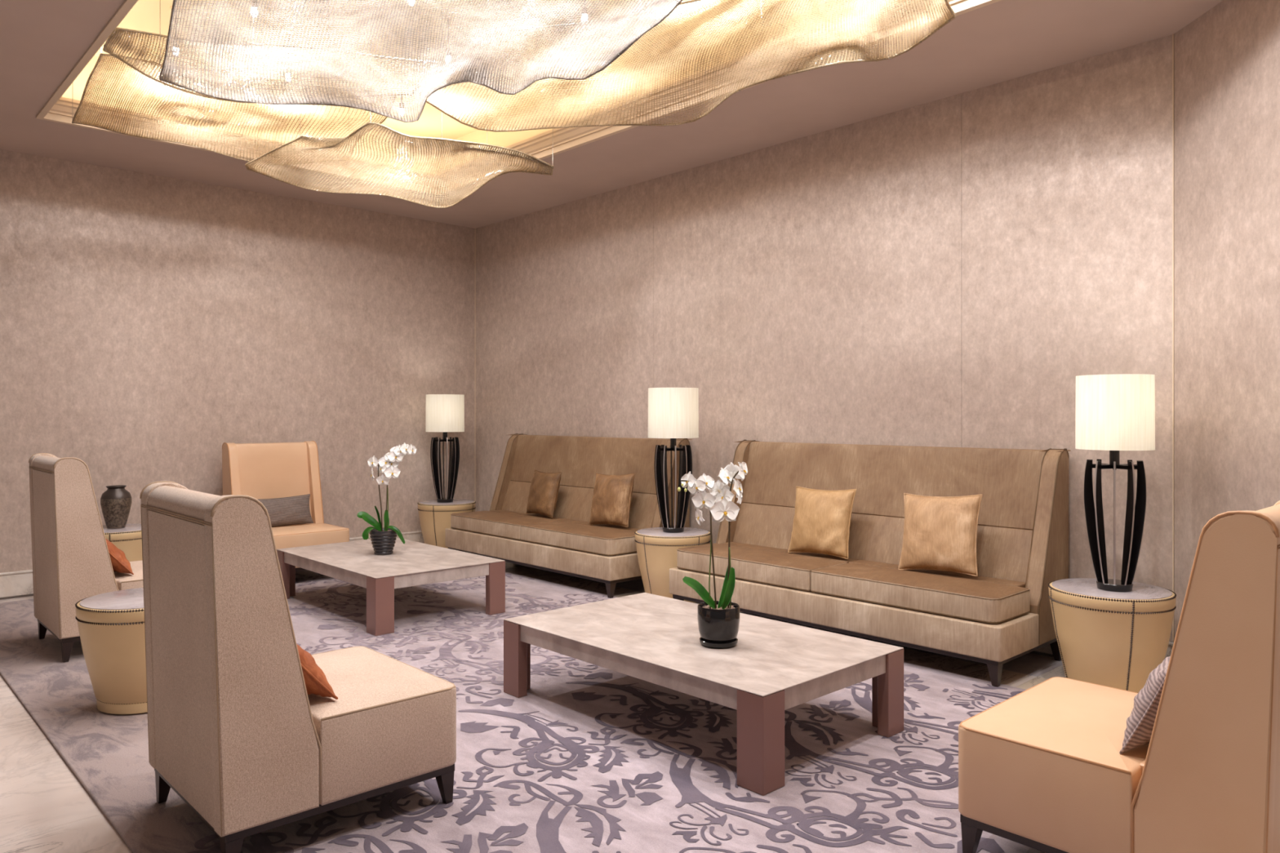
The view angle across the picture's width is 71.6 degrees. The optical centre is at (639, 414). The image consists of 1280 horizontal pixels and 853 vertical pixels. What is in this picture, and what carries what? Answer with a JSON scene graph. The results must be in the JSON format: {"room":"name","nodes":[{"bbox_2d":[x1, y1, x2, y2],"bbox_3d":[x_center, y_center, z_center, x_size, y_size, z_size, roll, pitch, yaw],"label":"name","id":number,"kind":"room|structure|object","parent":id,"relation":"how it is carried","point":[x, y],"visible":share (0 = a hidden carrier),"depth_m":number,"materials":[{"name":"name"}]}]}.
{"room":"hotel lobby","nodes":[
{"label":"hotel lobby","id":0,"kind":"room"},
{"bbox_2d":[0,149,475,573],"bbox_3d":[-4.888,-0.610,5.931,8.980,3.820,0.100,0,0,-43],"label":"wall","id":1,"kind":"structure","parent":0,"point":[150,324],"depth_m":7.18,"materials":[{"name":"beige paint"}]},
{"bbox_2d":[0,530,424,599],"bbox_3d":[-4.880,1.208,5.849,8.880,0.185,0.030,0,0,-43],"label":"baseboard","id":2,"kind":"structure","parent":1,"relation":"attached to","point":[13,584],"depth_m":6.30,"materials":[{"name":"white stone"}]},
{"bbox_2d":[0,561,1066,852],"bbox_3d":[-1.386,1.360,2.210,9.000,0.120,10.320,0,0,-43],"label":"floor","id":3,"kind":"structure","parent":0,"point":[45,807],"depth_m":3.24,"materials":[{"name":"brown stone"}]},
{"bbox_2d":[417,499,475,548],"bbox_3d":[-1.795,1.058,8.254,0.532,0.484,0.532,0,0,-43],"label":"drum side table","id":4,"kind":"object","parent":3,"relation":"on","point":[434,516],"visible":0.66,"depth_m":8.04,"materials":[{"name":"beige leather"}]},
{"bbox_2d":[425,394,464,502],"bbox_3d":[-1.807,0.319,8.230,0.350,0.995,0.350,0,0,-21],"label":"table lamp","id":5,"kind":"object","parent":4,"relation":"on","point":[445,413],"visible":1,"depth_m":8.13,"materials":[{"name":"black paint"}]},
{"bbox_2d":[0,569,1044,852],"bbox_3d":[-0.987,1.291,4.599,3.450,0.016,6.740,0,0,-43],"label":"area rug","id":6,"kind":"object","parent":3,"relation":"on","point":[593,758],"visible":0.41,"depth_m":3.31,"materials":[{"name":"carpet"}]},
{"bbox_2d":[28,453,143,662],"bbox_3d":[-2.959,0.754,5.066,0.779,1.059,0.711,0,0,-43],"label":"slipper chair","id":7,"kind":"object","parent":6,"relation":"on","point":[72,563],"visible":0.49,"depth_m":4.64,"materials":[{"name":"fabric"}]},
{"bbox_2d":[105,538,133,574],"bbox_3d":[-3.024,0.781,5.005,0.197,0.210,0.543,0,0,-43],"label":"throw cushion","id":8,"kind":"object","parent":7,"relation":"on","point":[119,562],"visible":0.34,"depth_m":4.85,"materials":[{"name":"orange fabric"}]},
{"bbox_2d":[75,587,147,714],"bbox_3d":[-2.207,1.050,3.962,0.532,0.468,0.532,0,0,-43],"label":"drum side table","id":9,"kind":"object","parent":6,"relation":"on","point":[111,624],"visible":0.43,"depth_m":3.75,"materials":[{"name":"beige leather"}]},
{"bbox_2d":[102,524,142,561],"bbox_3d":[-3.749,1.050,6.354,0.532,0.468,0.532,0,0,-43],"label":"drum side table","id":10,"kind":"object","parent":6,"relation":"on","point":[128,539],"visible":0.15,"depth_m":6.20,"materials":[{"name":"beige leather"}]},
{"bbox_2d":[100,484,131,528],"bbox_3d":[-3.749,0.665,6.354,0.194,0.302,0.194,0,0,-43],"label":"ceramic vase","id":11,"kind":"object","parent":10,"relation":"on","point":[116,501],"visible":1,"depth_m":6.29,"materials":[{"name":"brown ceramic"}]},
{"bbox_2d":[222,440,349,571],"bbox_3d":[-2.791,0.754,6.998,0.711,1.059,0.779,0,0,-43],"label":"slipper chair","id":12,"kind":"object","parent":6,"relation":"on","point":[269,470],"visible":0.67,"depth_m":7.11,"materials":[{"name":"beige leather"}]},
{"bbox_2d":[257,493,313,527],"bbox_3d":[-2.840,0.775,7.051,0.482,0.250,0.131,0,0,-41],"label":"throw cushion","id":13,"kind":"object","parent":12,"relation":"on","point":[292,510],"visible":0.72,"depth_m":7.04,"materials":[{"name":"grey fabric"}]},
{"bbox_2d":[139,480,456,852],"bbox_3d":[-1.122,0.754,2.930,0.779,1.059,0.711,0,0,-43],"label":"slipper chair","id":14,"kind":"object","parent":6,"relation":"on","point":[235,730],"visible":0.98,"depth_m":2.58,"materials":[{"name":"fabric"}]},
{"bbox_2d":[297,644,337,699],"bbox_3d":[-1.188,0.780,2.868,0.198,0.213,0.545,0,0,-45],"label":"throw cushion","id":15,"kind":"object","parent":14,"relation":"on","point":[316,682],"visible":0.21,"depth_m":2.72,"materials":[{"name":"orange fabric"}]},
{"bbox_2d":[276,537,505,635],"bbox_3d":[-1.713,1.116,5.988,0.900,0.336,1.500,0,0,-43],"label":"coffee table","id":16,"kind":"object","parent":6,"relation":"on","point":[411,563],"visible":0.83,"depth_m":5.67,"materials":[{"name":"beige stone"}]},
{"bbox_2d":[356,442,416,555],"bbox_3d":[-1.715,0.570,6.018,0.388,0.756,0.185,0,0,-13],"label":"potted orchid","id":17,"kind":"object","parent":16,"relation":"on","point":[383,540],"visible":1,"depth_m":5.99,"materials":[{"name":"white plant"}]},
{"bbox_2d":[503,592,903,795],"bbox_3d":[0.220,1.116,3.852,0.900,0.336,1.530,0,0,-43],"label":"coffee table","id":18,"kind":"object","parent":6,"relation":"on","point":[774,667],"visible":1,"depth_m":3.54,"materials":[{"name":"beige stone"}]},
{"bbox_2d":[677,462,747,648],"bbox_3d":[0.301,0.572,3.659,0.271,0.752,0.180,0,0,15],"label":"potted orchid","id":19,"kind":"object","parent":18,"relation":"on","point":[718,621],"visible":1,"depth_m":3.62,"materials":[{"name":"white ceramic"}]},
{"bbox_2d":[958,500,1279,852],"bbox_3d":[1.434,0.762,2.528,0.711,1.075,0.779,0,0,-43],"label":"slipper chair","id":20,"kind":"object","parent":6,"relation":"on","point":[1042,768],"visible":0.97,"depth_m":2.15,"materials":[{"name":"beige leather"}]},
{"bbox_2d":[1119,656,1170,754],"bbox_3d":[1.494,0.765,2.464,0.546,0.250,0.169,0,0,-45],"label":"throw cushion","id":21,"kind":"object","parent":20,"relation":"on","point":[1140,725],"visible":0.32,"depth_m":2.31,"materials":[{"name":"grey fabric"}]},
{"bbox_2d":[445,433,692,598],"bbox_3d":[-0.637,0.741,7.250,0.877,1.119,2.191,0,0,-43],"label":"sofa","id":22,"kind":"object","parent":3,"relation":"on","point":[566,544],"visible":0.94,"depth_m":7.10,"materials":[{"name":"beige fabric"}]},
{"bbox_2d":[450,511,556,540],"bbox_3d":[-1.168,0.922,7.484,0.378,0.141,1.062,0,0,-43],"label":"seat cushion","id":23,"kind":"object","parent":22,"relation":"on","point":[488,525],"depth_m":7.33,"materials":[{"name":"beige fabric"}]},
{"bbox_2d":[525,470,561,518],"bbox_3d":[-0.813,0.668,7.476,0.168,0.375,0.405,0,0,-39],"label":"throw cushion","id":24,"kind":"object","parent":22,"relation":"on","point":[543,497],"visible":1,"depth_m":7.38,"materials":[{"name":"brown fabric"}]},
{"bbox_2d":[520,521,636,555],"bbox_3d":[-0.438,0.922,6.705,0.378,0.141,1.062,0,0,-43],"label":"seat cushion","id":25,"kind":"object","parent":22,"relation":"on","point":[578,539],"depth_m":6.51,"materials":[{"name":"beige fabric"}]},
{"bbox_2d":[588,472,635,527],"bbox_3d":[-0.217,0.658,6.828,0.452,0.425,0.182,0,0,43],"label":"throw cushion","id":26,"kind":"object","parent":22,"relation":"on","point":[611,500],"visible":1,"depth_m":6.74,"materials":[{"name":"brown fabric"}]},
{"bbox_2d":[634,527,710,603],"bbox_3d":[0.228,1.058,6.169,0.536,0.484,0.536,0,0,-43],"label":"drum side table","id":27,"kind":"object","parent":3,"relation":"on","point":[656,549],"visible":0.66,"depth_m":5.97,"materials":[{"name":"beige leather"}]},
{"bbox_2d":[648,387,698,533],"bbox_3d":[0.231,0.319,6.158,0.352,0.995,0.352,0,0,-5],"label":"table lamp","id":28,"kind":"object","parent":27,"relation":"on","point":[673,412],"visible":0.98,"depth_m":6.06,"materials":[{"name":"black paint"}]},
{"bbox_2d":[669,440,1071,687],"bbox_3d":[1.251,0.741,5.236,0.877,1.119,2.191,0,0,-43],"label":"sofa","id":29,"kind":"object","parent":3,"relation":"on","point":[998,616],"visible":0.94,"depth_m":4.89,"materials":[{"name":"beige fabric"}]},
{"bbox_2d":[677,543,846,591],"bbox_3d":[0.720,0.922,5.470,0.378,0.141,1.062,0,0,-43],"label":"seat cushion","id":30,"kind":"object","parent":29,"relation":"on","point":[755,567],"depth_m":5.29,"materials":[{"name":"beige fabric"}]},
{"bbox_2d":[787,486,856,559],"bbox_3d":[1.105,0.655,5.408,0.440,0.417,0.182,0,0,44],"label":"throw cushion","id":31,"kind":"object","parent":29,"relation":"on","point":[821,524],"visible":1,"depth_m":5.34,"materials":[{"name":"beige fabric"}]},
{"bbox_2d":[811,562,1030,623],"bbox_3d":[1.450,0.922,4.691,0.378,0.141,1.062,0,0,-43],"label":"seat cushion","id":32,"kind":"object","parent":29,"relation":"on","point":[953,599],"depth_m":4.51,"materials":[{"name":"beige fabric"}]},
{"bbox_2d":[897,493,982,577],"bbox_3d":[1.629,0.648,4.830,0.473,0.445,0.192,0,0,44],"label":"throw cushion","id":33,"kind":"object","parent":29,"relation":"on","point":[940,533],"visible":1,"depth_m":4.76,"materials":[{"name":"beige fabric"}]},
{"bbox_2d":[1048,577,1176,693],"bbox_3d":[2.208,1.058,4.166,0.532,0.484,0.532,0,0,-43],"label":"drum side table","id":34,"kind":"object","parent":3,"relation":"on","point":[1104,637],"visible":0.9,"depth_m":3.98,"materials":[{"name":"beige leather"}]},
{"bbox_2d":[1075,373,1155,591],"bbox_3d":[2.210,0.319,4.135,0.328,0.995,0.328,0,0,28],"label":"table lamp","id":35,"kind":"object","parent":34,"relation":"on","point":[1114,413],"visible":1,"depth_m":4.04,"materials":[{"name":"black paint"}]},
{"bbox_2d":[0,0,1222,228],"bbox_3d":[-1.386,-2.165,2.210,9.000,0.610,10.320,0,0,-43],"label":"ceiling","id":36,"kind":"structure","parent":0,"point":[42,42],"depth_m":5.58,"materials":[{"name":"beige paint"}]},
{"bbox_2d":[169,5,182,56],"bbox_3d":[-2.765,-2.276,5.289,0.064,0.285,0.064,0,0,-43],"label":"bulb","id":37,"kind":"object","parent":36,"relation":"hanging from","point":[171,6],"visible":0.19,"depth_m":5.28,"materials":[{"name":"beige paint"}]},
{"bbox_2d":[71,31,396,164],"bbox_3d":[-2.579,-2.088,5.656,1.751,0.661,1.278,0,0,-33],"label":"panel","id":38,"kind":"object","parent":36,"relation":"hanging from","point":[180,106],"visible":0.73,"depth_m":5.54,"materials":[{"name":"white fabric"}]},
{"bbox_2d":[250,0,257,17],"bbox_3d":[-2.074,-2.276,4.772,0.064,0.285,0.064,0,0,-43],"label":"bulb","id":39,"kind":"object","parent":36,"relation":"hanging from","point":[251,1],"visible":0.36,"depth_m":4.76,"materials":[{"name":"beige paint"}]},
{"bbox_2d":[102,1,442,102],"bbox_3d":[-1.950,-2.097,4.858,1.653,0.643,0.603,0,0,-17],"label":"panel","id":40,"kind":"object","parent":36,"relation":"hanging from","point":[113,39],"visible":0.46,"depth_m":4.71,"materials":[{"name":"white fabric"}]},
{"bbox_2d":[283,35,293,81],"bbox_3d":[-2.257,-2.276,5.697,0.064,0.285,0.064,0,0,-43],"label":"bulb","id":41,"kind":"object","parent":36,"relation":"hanging from","point":[286,37],"visible":0.26,"depth_m":5.69,"materials":[{"name":"beige paint"}]},
{"bbox_2d":[244,37,554,208],"bbox_3d":[-1.705,-2.016,6.174,1.608,0.807,1.652,0,0,-43],"label":"panel","id":42,"kind":"object","parent":36,"relation":"hanging from","point":[430,147],"visible":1,"depth_m":5.96,"materials":[{"name":"white"}]},
{"bbox_2d":[398,74,405,115],"bbox_3d":[-1.705,-2.276,6.352,0.064,0.285,0.064,0,0,-43],"label":"bulb","id":43,"kind":"object","parent":36,"relation":"hanging from","point":[398,74],"visible":0.3,"depth_m":6.34,"materials":[{"name":"beige paint"}]},
{"bbox_2d":[159,0,682,122],"bbox_3d":[-0.858,-2.023,3.749,1.903,0.792,3.448,0,0,-32],"label":"panel","id":44,"kind":"object","parent":36,"relation":"hanging from","point":[469,75],"visible":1,"depth_m":4.11,"materials":[{"name":"beige fabric"}]},
{"bbox_2d":[443,15,453,62],"bbox_3d":[-1.169,-2.276,5.415,0.064,0.285,0.064,0,0,-43],"label":"bulb","id":45,"kind":"object","parent":36,"relation":"hanging from","point":[443,15],"visible":0.27,"depth_m":5.40,"materials":[{"name":"beige paint"}]},
{"bbox_2d":[35,0,1001,195],"bbox_3d":[-0.629,-1.917,4.276,2.850,0.137,6.160,0,0,-43],"label":"ceiling light","id":46,"kind":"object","parent":36,"relation":"attached to","point":[60,109],"depth_m":5.63,"materials":[{"name":"beige fabric"}]},
{"bbox_2d":[581,0,587,20],"bbox_3d":[-0.303,-2.276,4.856,0.064,0.285,0.064,0,0,-43],"label":"bulb","id":47,"kind":"object","parent":36,"relation":"hanging from","point":[584,1],"visible":0.2,"depth_m":4.84,"materials":[{"name":"beige paint"}]},
{"bbox_2d":[419,0,955,132],"bbox_3d":[0.239,-2.042,4.465,3.448,0.754,1.266,0,0,42],"label":"panel","id":48,"kind":"object","parent":36,"relation":"hanging from","point":[944,9],"visible":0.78,"depth_m":4.40,"materials":[{"name":"gold"}]},
{"bbox_2d":[475,35,1173,641],"bbox_3d":[0.539,-0.610,6.641,0.110,3.820,6.286,0,0,-43],"label":"wall","id":49,"kind":"structure","parent":0,"point":[946,272],"depth_m":5.51,"materials":[{"name":"beige paint"}]},
{"bbox_2d":[475,228,475,511],"bbox_3d":[-1.651,-0.375,8.893,0.007,2.970,0.007,0,0,-43],"label":"trim","id":50,"kind":"structure","parent":49,"relation":"attached to","point":[475,228],"depth_m":8.89,"materials":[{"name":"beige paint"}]},
{"bbox_2d":[1029,640,1170,658],"bbox_3d":[0.471,1.208,6.612,0.030,0.185,6.236,0,0,-43],"label":"baseboard","id":51,"kind":"structure","parent":49,"relation":"attached to","point":[1046,651],"depth_m":4.77,"materials":[{"name":"beige wood"}]},
{"bbox_2d":[1172,33,1173,640],"bbox_3d":[2.610,-0.375,4.346,0.007,2.970,0.007,0,0,-43],"label":"trim","id":52,"kind":"structure","parent":49,"relation":"attached to","point":[1173,33],"depth_m":4.34,"materials":[{"name":"beige paint"}]},
{"bbox_2d":[1173,0,1279,640],"bbox_3d":[2.716,-0.610,2.049,0.100,3.820,4.600,0,0,-1],"label":"wall","id":53,"kind":"structure","parent":0,"point":[1227,59],"depth_m":3.99,"materials":[{"name":"beige paint"}]},
{"bbox_2d":[1169,641,1173,654],"bbox_3d":[2.651,1.208,2.047,0.033,0.185,4.600,0,0,-1],"label":"baseboard","id":54,"kind":"structure","parent":53,"relation":"attached to","point":[1171,643],"depth_m":4.33,"materials":[{"name":"white stone"}]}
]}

